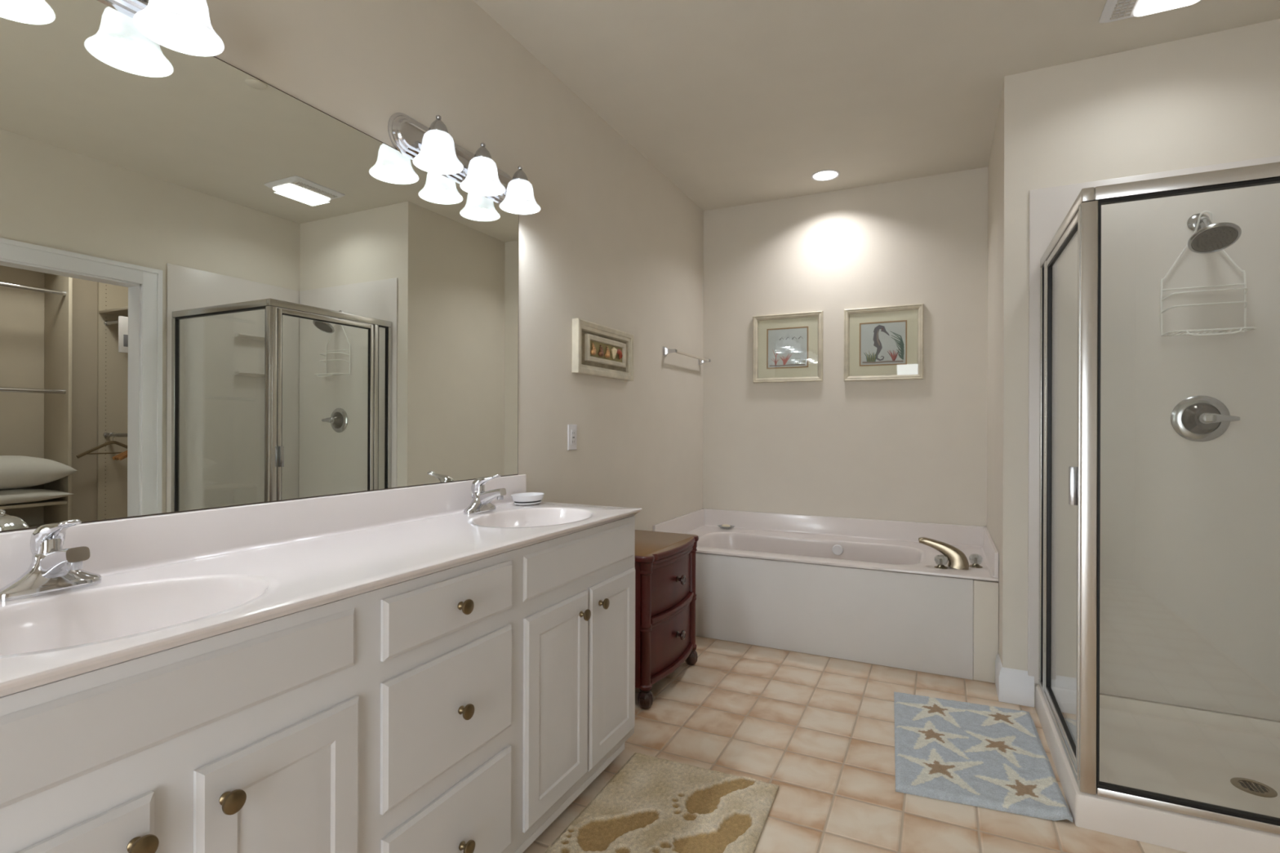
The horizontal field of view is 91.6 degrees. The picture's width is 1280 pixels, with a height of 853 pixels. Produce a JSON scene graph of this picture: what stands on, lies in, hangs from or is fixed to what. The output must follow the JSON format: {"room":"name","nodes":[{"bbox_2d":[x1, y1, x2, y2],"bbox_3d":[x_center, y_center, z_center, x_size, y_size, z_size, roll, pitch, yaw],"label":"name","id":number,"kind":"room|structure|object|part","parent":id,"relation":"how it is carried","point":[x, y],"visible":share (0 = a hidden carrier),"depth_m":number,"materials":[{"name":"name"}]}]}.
{"room":"bathroom","nodes":[
{"label":"bathroom","id":0,"kind":"room"},
{"bbox_2d":[5,0,703,532],"bbox_3d":[-0.837,-0.172,1.871,0.120,2.700,5.640,0,0,26],"label":"wall","id":1,"kind":"structure","parent":0,"point":[612,242],"depth_m":2.70,"materials":[{"name":"paint"}]},
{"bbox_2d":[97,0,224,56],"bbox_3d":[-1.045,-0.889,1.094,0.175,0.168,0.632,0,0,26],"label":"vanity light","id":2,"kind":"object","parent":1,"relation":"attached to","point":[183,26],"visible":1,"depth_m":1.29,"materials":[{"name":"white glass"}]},
{"bbox_2d":[0,0,519,532],"bbox_3d":[-0.878,-0.330,1.638,0.005,1.038,1.821,0,0,26],"label":"wall mirror","id":3,"kind":"object","parent":1,"relation":"attached to","point":[219,289],"visible":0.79,"depth_m":1.43,"materials":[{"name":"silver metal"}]},
{"bbox_2d":[0,474,526,588],"bbox_3d":[-0.866,0.242,1.631,0.030,0.105,1.881,0,0,26],"label":"backsplash","id":4,"kind":"structure","parent":1,"relation":"attached to","point":[117,546],"depth_m":1.46,"materials":[{"name":"stone"}]},
{"bbox_2d":[387,112,540,214],"bbox_3d":[-0.546,-0.892,2.126,0.175,0.158,0.632,0,0,26],"label":"vanity light","id":5,"kind":"object","parent":1,"relation":"attached to","point":[432,149],"visible":1,"depth_m":2.07,"materials":[{"name":"white glass"}]},
{"bbox_3d":[-0.661,-0.895,1.950,0.078,0.052,0.034,0,0,26],"label":"arm","id":6,"kind":"part","parent":5,"relation":"part of","materials":[{"name":"silver metal"}]},
{"bbox_3d":[-0.626,-0.861,1.933,0.151,0.095,0.151,0,0,26],"label":"lamp shade","id":7,"kind":"part","parent":5,"relation":"part of","materials":[{"name":"white glass"}]},
{"bbox_3d":[-0.570,-0.895,2.138,0.078,0.052,0.034,0,0,26],"label":"arm","id":8,"kind":"part","parent":5,"relation":"part of","materials":[{"name":"silver metal"}]},
{"bbox_3d":[-0.536,-0.861,2.121,0.151,0.095,0.151,0,0,26],"label":"lamp shade","id":9,"kind":"part","parent":5,"relation":"part of","materials":[{"name":"white glass"}]},
{"bbox_3d":[-0.480,-0.894,2.325,0.078,0.052,0.034,0,0,26],"label":"arm","id":10,"kind":"part","parent":5,"relation":"part of","materials":[{"name":"silver metal"}]},
{"bbox_3d":[-0.445,-0.860,2.308,0.151,0.095,0.151,0,0,26],"label":"lamp shade","id":11,"kind":"part","parent":5,"relation":"part of","materials":[{"name":"white glass"}]},
{"bbox_2d":[567,424,577,450],"bbox_3d":[-0.305,0.049,2.821,0.010,0.115,0.071,0,0,26],"label":"wall outlet","id":12,"kind":"object","parent":1,"relation":"attached to","point":[571,428],"visible":1,"depth_m":2.81,"materials":[{"name":"white plastic"}]},
{"bbox_2d":[571,430,575,444],"bbox_3d":[-0.303,0.049,2.820,0.002,0.067,0.033,0,0,26],"label":"receptacle","id":13,"kind":"object","parent":12,"relation":"attached to","point":[573,432],"depth_m":2.82,"materials":[{"name":"white plastic"}]},
{"bbox_2d":[571,318,633,381],"bbox_3d":[-0.169,-0.366,3.065,0.040,0.245,0.562,0,0,26],"label":"framed picture","id":14,"kind":"object","parent":1,"relation":"attached to","point":[599,350],"visible":1,"depth_m":3.02,"materials":[{"name":"beige wood"}]},
{"bbox_3d":[-0.164,-0.370,3.078,0.020,0.124,0.392,0,0,26],"label":"frame","id":15,"kind":"part","parent":14,"relation":"part of","materials":[{"name":"beige wood"}]},
{"bbox_3d":[-0.167,-0.370,3.079,0.001,0.074,0.342,0,0,26],"label":"panel","id":16,"kind":"part","parent":14,"relation":"part of","materials":[{"name":"multicoloured paper"}]},
{"bbox_2d":[662,346,711,364],"bbox_3d":[0.316,-0.454,4.024,0.080,0.054,0.654,0,0,26],"label":"towel bar","id":17,"kind":"object","parent":1,"relation":"attached to","point":[666,351],"visible":1,"depth_m":3.88,"materials":[{"name":"silver metal"}]},
{"bbox_3d":[0.184,-0.455,3.749,0.080,0.054,0.044,0,0,26],"label":"post","id":18,"kind":"part","parent":17,"relation":"part of","materials":[{"name":"silver metal"}]},
{"bbox_3d":[0.339,-0.454,4.013,0.013,0.016,0.589,0,0,26],"label":"rod","id":19,"kind":"part","parent":17,"relation":"part of","materials":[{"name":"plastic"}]},
{"bbox_3d":[0.449,-0.454,4.299,0.080,0.054,0.044,0,0,26],"label":"post","id":20,"kind":"part","parent":17,"relation":"part of","materials":[{"name":"silver metal"}]},
{"bbox_2d":[702,166,987,527],"bbox_3d":[1.259,-0.165,4.056,1.992,2.700,0.120,0,0,26],"label":"wall","id":21,"kind":"structure","parent":0,"point":[914,451],"depth_m":3.95,"materials":[{"name":"paint"}]},
{"bbox_2d":[752,311,822,382],"bbox_3d":[0.974,-0.520,4.113,0.458,0.452,0.026,0,0,26],"label":"framed picture","id":22,"kind":"object","parent":21,"relation":"attached to","point":[787,347],"visible":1,"depth_m":4.11,"materials":[{"name":"beige wood"}]},
{"bbox_2d":[768,327,807,367],"bbox_3d":[0.975,-0.520,4.116,0.258,0.252,0.001,0,0,26],"label":"art print","id":23,"kind":"object","parent":22,"relation":"attached to","point":[787,346],"depth_m":4.11,"materials":[{"name":"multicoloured paper"}]},
{"bbox_2d":[844,303,924,381],"bbox_3d":[1.506,-0.515,3.856,0.460,0.456,0.026,0,0,26],"label":"framed picture","id":24,"kind":"object","parent":21,"relation":"attached to","point":[884,343],"visible":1,"depth_m":3.85,"materials":[{"name":"beige wood"}]},
{"bbox_2d":[860,321,905,364],"bbox_3d":[1.507,-0.515,3.859,0.260,0.256,0.001,0,0,26],"label":"art print","id":25,"kind":"object","parent":24,"relation":"attached to","point":[882,343],"depth_m":3.86,"materials":[{"name":"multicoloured paper"}]},
{"bbox_2d":[522,635,1187,852],"bbox_3d":[1.092,1.214,0.964,4.450,0.060,5.890,0,0,26],"label":"floor","id":26,"kind":"structure","parent":0,"point":[820,729],"depth_m":2.27,"materials":[{"name":"tile"}]},
{"bbox_2d":[0,515,635,852],"bbox_3d":[-0.634,0.748,1.512,0.557,0.860,1.850,0,0,26],"label":"vanity cabinet","id":27,"kind":"object","parent":26,"relation":"on","point":[464,708],"visible":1,"depth_m":1.18,"materials":[{"name":"white paint"}]},
{"bbox_3d":[-0.739,0.785,0.737,0.013,0.555,0.286,0,0,26],"label":"door","id":28,"kind":"part","parent":27,"relation":"part of","materials":[{"name":"white paint"}]},
{"bbox_3d":[-0.669,0.563,0.832,0.030,0.034,0.034,0,0,26],"label":"knob","id":29,"kind":"part","parent":27,"relation":"part of","materials":[{"name":"gold metal"}]},
{"bbox_3d":[-0.617,0.564,0.938,0.030,0.034,0.034,0,0,26],"label":"knob","id":30,"kind":"part","parent":27,"relation":"part of","materials":[{"name":"gold metal"}]},
{"bbox_3d":[-0.592,0.785,1.042,0.013,0.556,0.285,0,0,26],"label":"door","id":31,"kind":"part","parent":27,"relation":"part of","materials":[{"name":"white paint"}]},
{"bbox_2d":[0,474,642,697],"bbox_3d":[-0.640,0.310,1.521,0.533,0.239,1.886,0,0,26],"label":"countertop","id":32,"kind":"structure","parent":27,"relation":"on","point":[170,580],"depth_m":1.27,"materials":[{"name":"stone"}]},
{"bbox_2d":[0,519,102,601],"bbox_3d":[-1.037,0.226,1.087,0.132,0.132,0.141,0,0,-33],"label":"faucet","id":33,"kind":"object","parent":32,"relation":"on","point":[53,568],"visible":1,"depth_m":1.08,"materials":[{"name":"silver metal"}]},
{"bbox_3d":[-1.035,0.199,1.099,0.089,0.064,0.042,0,0,26],"label":"handle","id":34,"kind":"part","parent":33,"relation":"part of","materials":[{"name":"silver metal"}]},
{"bbox_3d":[-1.012,0.242,1.088,0.116,0.071,0.042,0,0,26],"label":"spout","id":35,"kind":"part","parent":33,"relation":"part of","materials":[{"name":"silver metal"}]},
{"bbox_2d":[0,573,281,659],"bbox_3d":[-0.845,0.361,1.002,0.378,0.135,0.497,0,0,26],"label":"basin","id":36,"kind":"object","parent":32,"relation":"in","point":[63,625],"depth_m":1.11,"materials":[{"name":"ceramic"}]},
{"bbox_2d":[463,474,506,515],"bbox_3d":[-0.538,0.228,2.121,0.132,0.132,0.141,0,0,-33],"label":"faucet","id":37,"kind":"object","parent":32,"relation":"on","point":[481,499],"visible":1,"depth_m":2.11,"materials":[{"name":"silver metal"}]},
{"bbox_3d":[-0.535,0.201,2.133,0.089,0.064,0.042,0,0,26],"label":"handle","id":38,"kind":"part","parent":37,"relation":"part of","materials":[{"name":"silver metal"}]},
{"bbox_3d":[-0.512,0.244,2.122,0.116,0.071,0.042,0,0,26],"label":"spout","id":39,"kind":"part","parent":37,"relation":"part of","materials":[{"name":"silver metal"}]},
{"bbox_2d":[511,492,544,505],"bbox_3d":[-0.427,0.277,2.366,0.110,0.036,0.150,0,0,26],"label":"soap dish","id":40,"kind":"object","parent":32,"relation":"on","point":[529,498],"visible":1,"depth_m":2.32,"materials":[{"name":"white ceramic"}]},
{"bbox_2d":[466,506,597,528],"bbox_3d":[-0.345,0.363,2.037,0.378,0.135,0.497,0,0,26],"label":"basin","id":41,"kind":"object","parent":32,"relation":"in","point":[515,517],"depth_m":2.19,"materials":[{"name":"ceramic"}]},
{"bbox_3d":[-0.417,0.939,1.405,0.013,0.250,0.405,0,0,26],"label":"drawer","id":42,"kind":"part","parent":27,"relation":"part of","materials":[{"name":"white paint"}]},
{"bbox_3d":[-0.416,0.634,1.404,0.013,0.258,0.407,0,0,26],"label":"drawer","id":43,"kind":"part","parent":27,"relation":"part of","materials":[{"name":"white paint"}]},
{"bbox_3d":[-0.416,0.402,1.404,0.013,0.121,0.407,0,0,26],"label":"drawer","id":44,"kind":"part","parent":27,"relation":"part of","materials":[{"name":"white paint"}]},
{"bbox_3d":[-0.394,0.405,1.400,0.030,0.034,0.034,0,0,26],"label":"knob","id":45,"kind":"part","parent":27,"relation":"part of","materials":[{"name":"gold metal"}]},
{"bbox_3d":[-0.393,0.642,1.403,0.030,0.034,0.034,0,0,26],"label":"knob","id":46,"kind":"part","parent":27,"relation":"part of","materials":[{"name":"gold metal"}]},
{"bbox_3d":[-0.392,0.952,1.406,0.030,0.034,0.034,0,0,26],"label":"knob","id":47,"kind":"part","parent":27,"relation":"part of","materials":[{"name":"gold metal"}]},
{"bbox_3d":[-0.233,0.790,1.784,0.013,0.564,0.322,0,0,26],"label":"door","id":48,"kind":"part","parent":27,"relation":"part of","materials":[{"name":"white paint"}]},
{"bbox_3d":[-0.166,0.567,1.873,0.030,0.034,0.034,0,0,26],"label":"knob","id":49,"kind":"part","parent":27,"relation":"part of","materials":[{"name":"gold metal"}]},
{"bbox_3d":[-0.115,0.563,1.978,0.030,0.034,0.034,0,0,26],"label":"knob","id":50,"kind":"part","parent":27,"relation":"part of","materials":[{"name":"gold metal"}]},
{"bbox_3d":[-0.089,0.790,2.083,0.013,0.572,0.319,0,0,26],"label":"door","id":51,"kind":"part","parent":27,"relation":"part of","materials":[{"name":"white paint"}]},
{"bbox_2d":[543,752,778,852],"bbox_3d":[0.038,1.168,1.746,0.552,0.024,0.873,0,0,26],"label":"bath mat","id":52,"kind":"object","parent":26,"relation":"on","point":[651,804],"visible":1,"depth_m":1.87,"materials":[{"name":"beige fabric"}]},
{"bbox_2d":[635,529,698,709],"bbox_3d":[0.001,0.861,2.919,0.443,0.640,0.601,0,0,26],"label":"nightstand","id":53,"kind":"object","parent":26,"relation":"on","point":[665,595],"visible":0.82,"depth_m":2.73,"materials":[{"name":"brown wood"}]},
{"bbox_3d":[-0.155,0.832,2.686,0.355,0.526,0.018,0,0,26],"label":"panel","id":54,"kind":"part","parent":53,"relation":"part of","materials":[{"name":"brown wood"}]},
{"bbox_3d":[0.024,0.835,2.614,0.058,0.532,0.058,0,0,26],"label":"post","id":55,"kind":"part","parent":53,"relation":"part of","materials":[{"name":"brown wood"}]},
{"bbox_3d":[0.141,0.961,2.851,0.060,0.212,0.486,0,0,26],"label":"drawer","id":56,"kind":"part","parent":53,"relation":"part of","materials":[{"name":"brown wood"}]},
{"bbox_3d":[0.142,0.711,2.851,0.060,0.203,0.486,0,0,26],"label":"drawer","id":57,"kind":"part","parent":53,"relation":"part of","materials":[{"name":"brown wood"}]},
{"bbox_3d":[0.156,1.081,2.844,0.060,0.024,0.486,0,0,26],"label":"rail","id":58,"kind":"part","parent":53,"relation":"part of","materials":[{"name":"brown wood"}]},
{"bbox_3d":[0.153,0.846,2.846,0.060,0.015,0.486,0,0,26],"label":"rail","id":59,"kind":"part","parent":53,"relation":"part of","materials":[{"name":"brown wood"}]},
{"bbox_3d":[0.158,0.826,2.843,0.060,0.021,0.486,0,0,26],"label":"rail","id":60,"kind":"part","parent":53,"relation":"part of","materials":[{"name":"brown wood"}]},
{"bbox_3d":[0.155,0.598,2.845,0.060,0.019,0.486,0,0,26],"label":"rail","id":61,"kind":"part","parent":53,"relation":"part of","materials":[{"name":"brown wood"}]},
{"bbox_3d":[0.161,0.578,2.842,0.060,0.016,0.486,0,0,26],"label":"rail","id":62,"kind":"part","parent":53,"relation":"part of","materials":[{"name":"brown wood"}]},
{"bbox_3d":[0.185,0.949,2.832,0.036,0.044,0.044,0,0,26],"label":"knob","id":63,"kind":"part","parent":53,"relation":"part of","materials":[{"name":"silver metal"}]},
{"bbox_3d":[0.186,0.697,2.832,0.036,0.044,0.044,0,0,26],"label":"knob","id":64,"kind":"part","parent":53,"relation":"part of","materials":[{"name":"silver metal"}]},
{"bbox_3d":[0.255,0.836,3.091,0.058,0.532,0.058,0,0,26],"label":"post","id":65,"kind":"part","parent":53,"relation":"part of","materials":[{"name":"brown wood"}]},
{"bbox_2d":[653,508,998,679],"bbox_3d":[1.043,0.882,3.617,1.748,0.603,0.852,0,0,26],"label":"bathtub","id":66,"kind":"object","parent":26,"relation":"on","point":[868,591],"visible":0.92,"depth_m":3.29,"materials":[{"name":"ceramic"}]},
{"bbox_2d":[697,531,925,565],"bbox_3d":[0.942,0.895,3.611,1.295,0.401,0.575,0,0,26],"label":"basin","id":67,"kind":"object","parent":66,"relation":"in","point":[889,554],"depth_m":3.81,"materials":[{"name":"ceramic"}]},
{"bbox_2d":[918,537,982,569],"bbox_3d":[1.547,0.633,3.086,0.302,0.147,0.109,0,0,8],"label":"tub faucet","id":68,"kind":"object","parent":66,"relation":"on","point":[957,559],"visible":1,"depth_m":3.06,"materials":[{"name":"silver metal"}]},
{"bbox_3d":[1.486,0.675,3.070,0.060,0.045,0.060,0,0,26],"label":"handle","id":69,"kind":"part","parent":68,"relation":"part of","materials":[{"name":"silver metal"}]},
{"bbox_3d":[1.670,0.675,3.092,0.060,0.045,0.060,0,0,26],"label":"handle","id":70,"kind":"part","parent":68,"relation":"part of","materials":[{"name":"silver metal"}]},
{"bbox_3d":[0.583,0.684,4.217,0.133,0.020,0.087,0,0,26],"label":"soap dish","id":71,"kind":"object","parent":66,"relation":"on","visible":0},
{"bbox_2d":[721,524,730,527],"bbox_3d":[0.583,0.674,4.217,0.060,0.016,0.036,0,0,26],"label":"soap bar","id":72,"kind":"object","parent":71,"relation":"in","point":[724,525],"visible":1,"depth_m":4.20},
{"bbox_2d":[893,691,1072,822],"bbox_3d":[1.216,1.167,2.289,0.515,0.033,0.800,0,0,22],"label":"bath mat","id":73,"kind":"object","parent":26,"relation":"on","point":[993,757],"visible":1,"depth_m":2.19,"materials":[{"name":"blue fabric"}]},
{"bbox_2d":[1035,684,1279,852],"bbox_3d":[1.925,1.138,2.024,0.985,0.098,0.880,0,0,26],"label":"shower pan","id":74,"kind":"object","parent":26,"relation":"on","point":[1219,758],"visible":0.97,"depth_m":2.09,"materials":[{"name":"plastic"}]},
{"bbox_2d":[1038,161,1279,835],"bbox_3d":[1.920,0.192,2.027,0.982,1.793,0.862,0,0,26],"label":"shower door frame","id":75,"kind":"structure","parent":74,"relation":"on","point":[1083,218],"depth_m":1.84,"materials":[{"name":"metal"}]},
{"bbox_3d":[1.640,0.198,2.496,0.032,1.726,0.033,0,0,26],"label":"hinge post","id":76,"kind":"part","parent":75,"relation":"part of","materials":[{"name":"metal"}]},
{"bbox_3d":[1.486,0.198,2.180,0.006,1.662,0.611,0,0,26],"label":"door glass","id":77,"kind":"part","parent":75,"relation":"part of","materials":[{"name":"clear glass"}]},
{"bbox_3d":[1.486,0.198,2.180,0.026,1.716,0.661,0,0,26],"label":"door","id":78,"kind":"part","parent":75,"relation":"part of","materials":[{"name":"glass"}]},
{"bbox_3d":[1.348,0.182,1.895,0.067,0.117,0.024,0,0,26],"label":"pull handle","id":79,"kind":"part","parent":75,"relation":"part of","materials":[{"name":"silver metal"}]},
{"bbox_3d":[1.334,0.210,1.856,0.045,1.752,0.044,0,0,26],"label":"corner post","id":80,"kind":"part","parent":75,"relation":"part of","materials":[{"name":"metal"}]},
{"bbox_2d":[472,0,1279,211],"bbox_3d":[1.101,-1.556,0.964,4.450,0.080,5.890,0,0,26],"label":"ceiling","id":81,"kind":"structure","parent":0,"point":[735,103],"depth_m":2.64,"materials":[{"name":"paint"}]},
{"bbox_2d":[811,169,839,181],"bbox_3d":[1.118,-1.512,3.749,0.166,0.006,0.166,0,0,26],"label":"recessed light","id":82,"kind":"object","parent":81,"relation":"in","point":[824,175],"visible":1,"depth_m":3.74,"materials":[{"name":"white paint"}]},
{"bbox_2d":[1098,0,1201,22],"bbox_3d":[1.779,-1.493,2.103,0.310,0.040,0.350,0,0,26],"label":"exhaust fan","id":83,"kind":"object","parent":81,"relation":"in","point":[1113,10],"visible":1,"depth_m":2.20,"materials":[{"name":"white paint"}]},
{"bbox_2d":[1110,0,1137,20],"bbox_3d":[1.690,-1.491,2.143,0.060,0.004,0.275,0,0,26],"label":"grille","id":84,"kind":"object","parent":83,"relation":"attached to","point":[1119,9],"depth_m":2.22,"materials":[{"name":"plastic"}]},
{"bbox_2d":[986,93,1001,656],"bbox_3d":[1.877,-0.163,3.183,0.120,2.700,0.916,0,0,26],"label":"wall","id":85,"kind":"structure","parent":0,"point":[994,167],"depth_m":3.11,"materials":[{"name":"paint"}]},
{"bbox_2d":[973,579,998,683],"bbox_3d":[1.617,0.953,2.910,0.102,0.465,0.054,0,0,26],"label":"trim","id":86,"kind":"structure","parent":85,"relation":"attached to","point":[985,593],"depth_m":2.89,"materials":[{"name":"paint"}]},
{"bbox_2d":[995,653,1034,707],"bbox_3d":[1.650,1.114,2.744,0.130,0.145,0.200,0,0,26],"label":"baseboard","id":87,"kind":"structure","parent":85,"relation":"attached to","point":[1015,686],"depth_m":2.66,"materials":[{"name":"white paint"}]},
{"bbox_2d":[1000,18,1279,721],"bbox_3d":[2.149,-0.162,2.476,1.226,2.700,0.120,0,0,26],"label":"wall","id":88,"kind":"structure","parent":0,"point":[1212,98],"depth_m":2.54,"materials":[{"name":"paint"}]},
{"bbox_2d":[1027,155,1279,721],"bbox_3d":[1.915,0.042,2.024,1.012,2.090,0.896,0,0,26],"label":"shower surround","id":89,"kind":"object","parent":88,"relation":"attached to","point":[1189,575],"visible":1,"depth_m":2.43,"materials":[{"name":"plastic"}]},
{"bbox_2d":[1170,395,1239,441],"bbox_3d":[2.139,-0.030,2.355,0.182,0.178,0.085,0,0,26],"label":"shower valve","id":90,"kind":"object","parent":89,"relation":"attached to","point":[1195,418],"visible":1,"depth_m":2.37,"materials":[{"name":"silver metal"}]},
{"bbox_3d":[2.157,-0.030,2.314,0.115,0.044,0.026,0,0,26],"label":"lever","id":91,"kind":"part","parent":90,"relation":"part of","materials":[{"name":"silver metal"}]},
{"bbox_2d":[1186,213,1241,253],"bbox_3d":[2.117,-0.735,2.307,0.147,0.172,0.192,0,0,26],"label":"showerhead","id":92,"kind":"object","parent":89,"relation":"attached to","point":[1209,237],"visible":0.98,"depth_m":2.28,"materials":[{"name":"silver metal"}]},
{"bbox_3d":[2.129,-0.765,2.344,0.020,0.066,0.097,0,0,22],"label":"arm","id":93,"kind":"part","parent":92,"relation":"part of","materials":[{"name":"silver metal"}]},
{"bbox_2d":[1160,210,1256,336],"bbox_3d":[2.131,-0.573,2.333,0.255,0.475,0.117,0,0,26],"label":"shower caddy","id":94,"kind":"object","parent":92,"relation":"hanging from","point":[1216,332],"visible":0.9,"depth_m":2.34,"materials":[{"name":"white metal"}]},
{"bbox_3d":[2.138,-0.489,2.347,0.252,0.096,0.084,0,0,26],"label":"shelf rail","id":95,"kind":"part","parent":94,"relation":"part of","materials":[{"name":"white metal"}]},
{"bbox_2d":[1160,326,1256,336],"bbox_3d":[2.130,-0.348,2.332,0.252,0.025,0.117,0,0,26],"label":"shelf","id":96,"kind":"object","parent":94,"relation":"on","point":[1216,332],"depth_m":2.31,"materials":[{"name":"white metal"}]}
]}

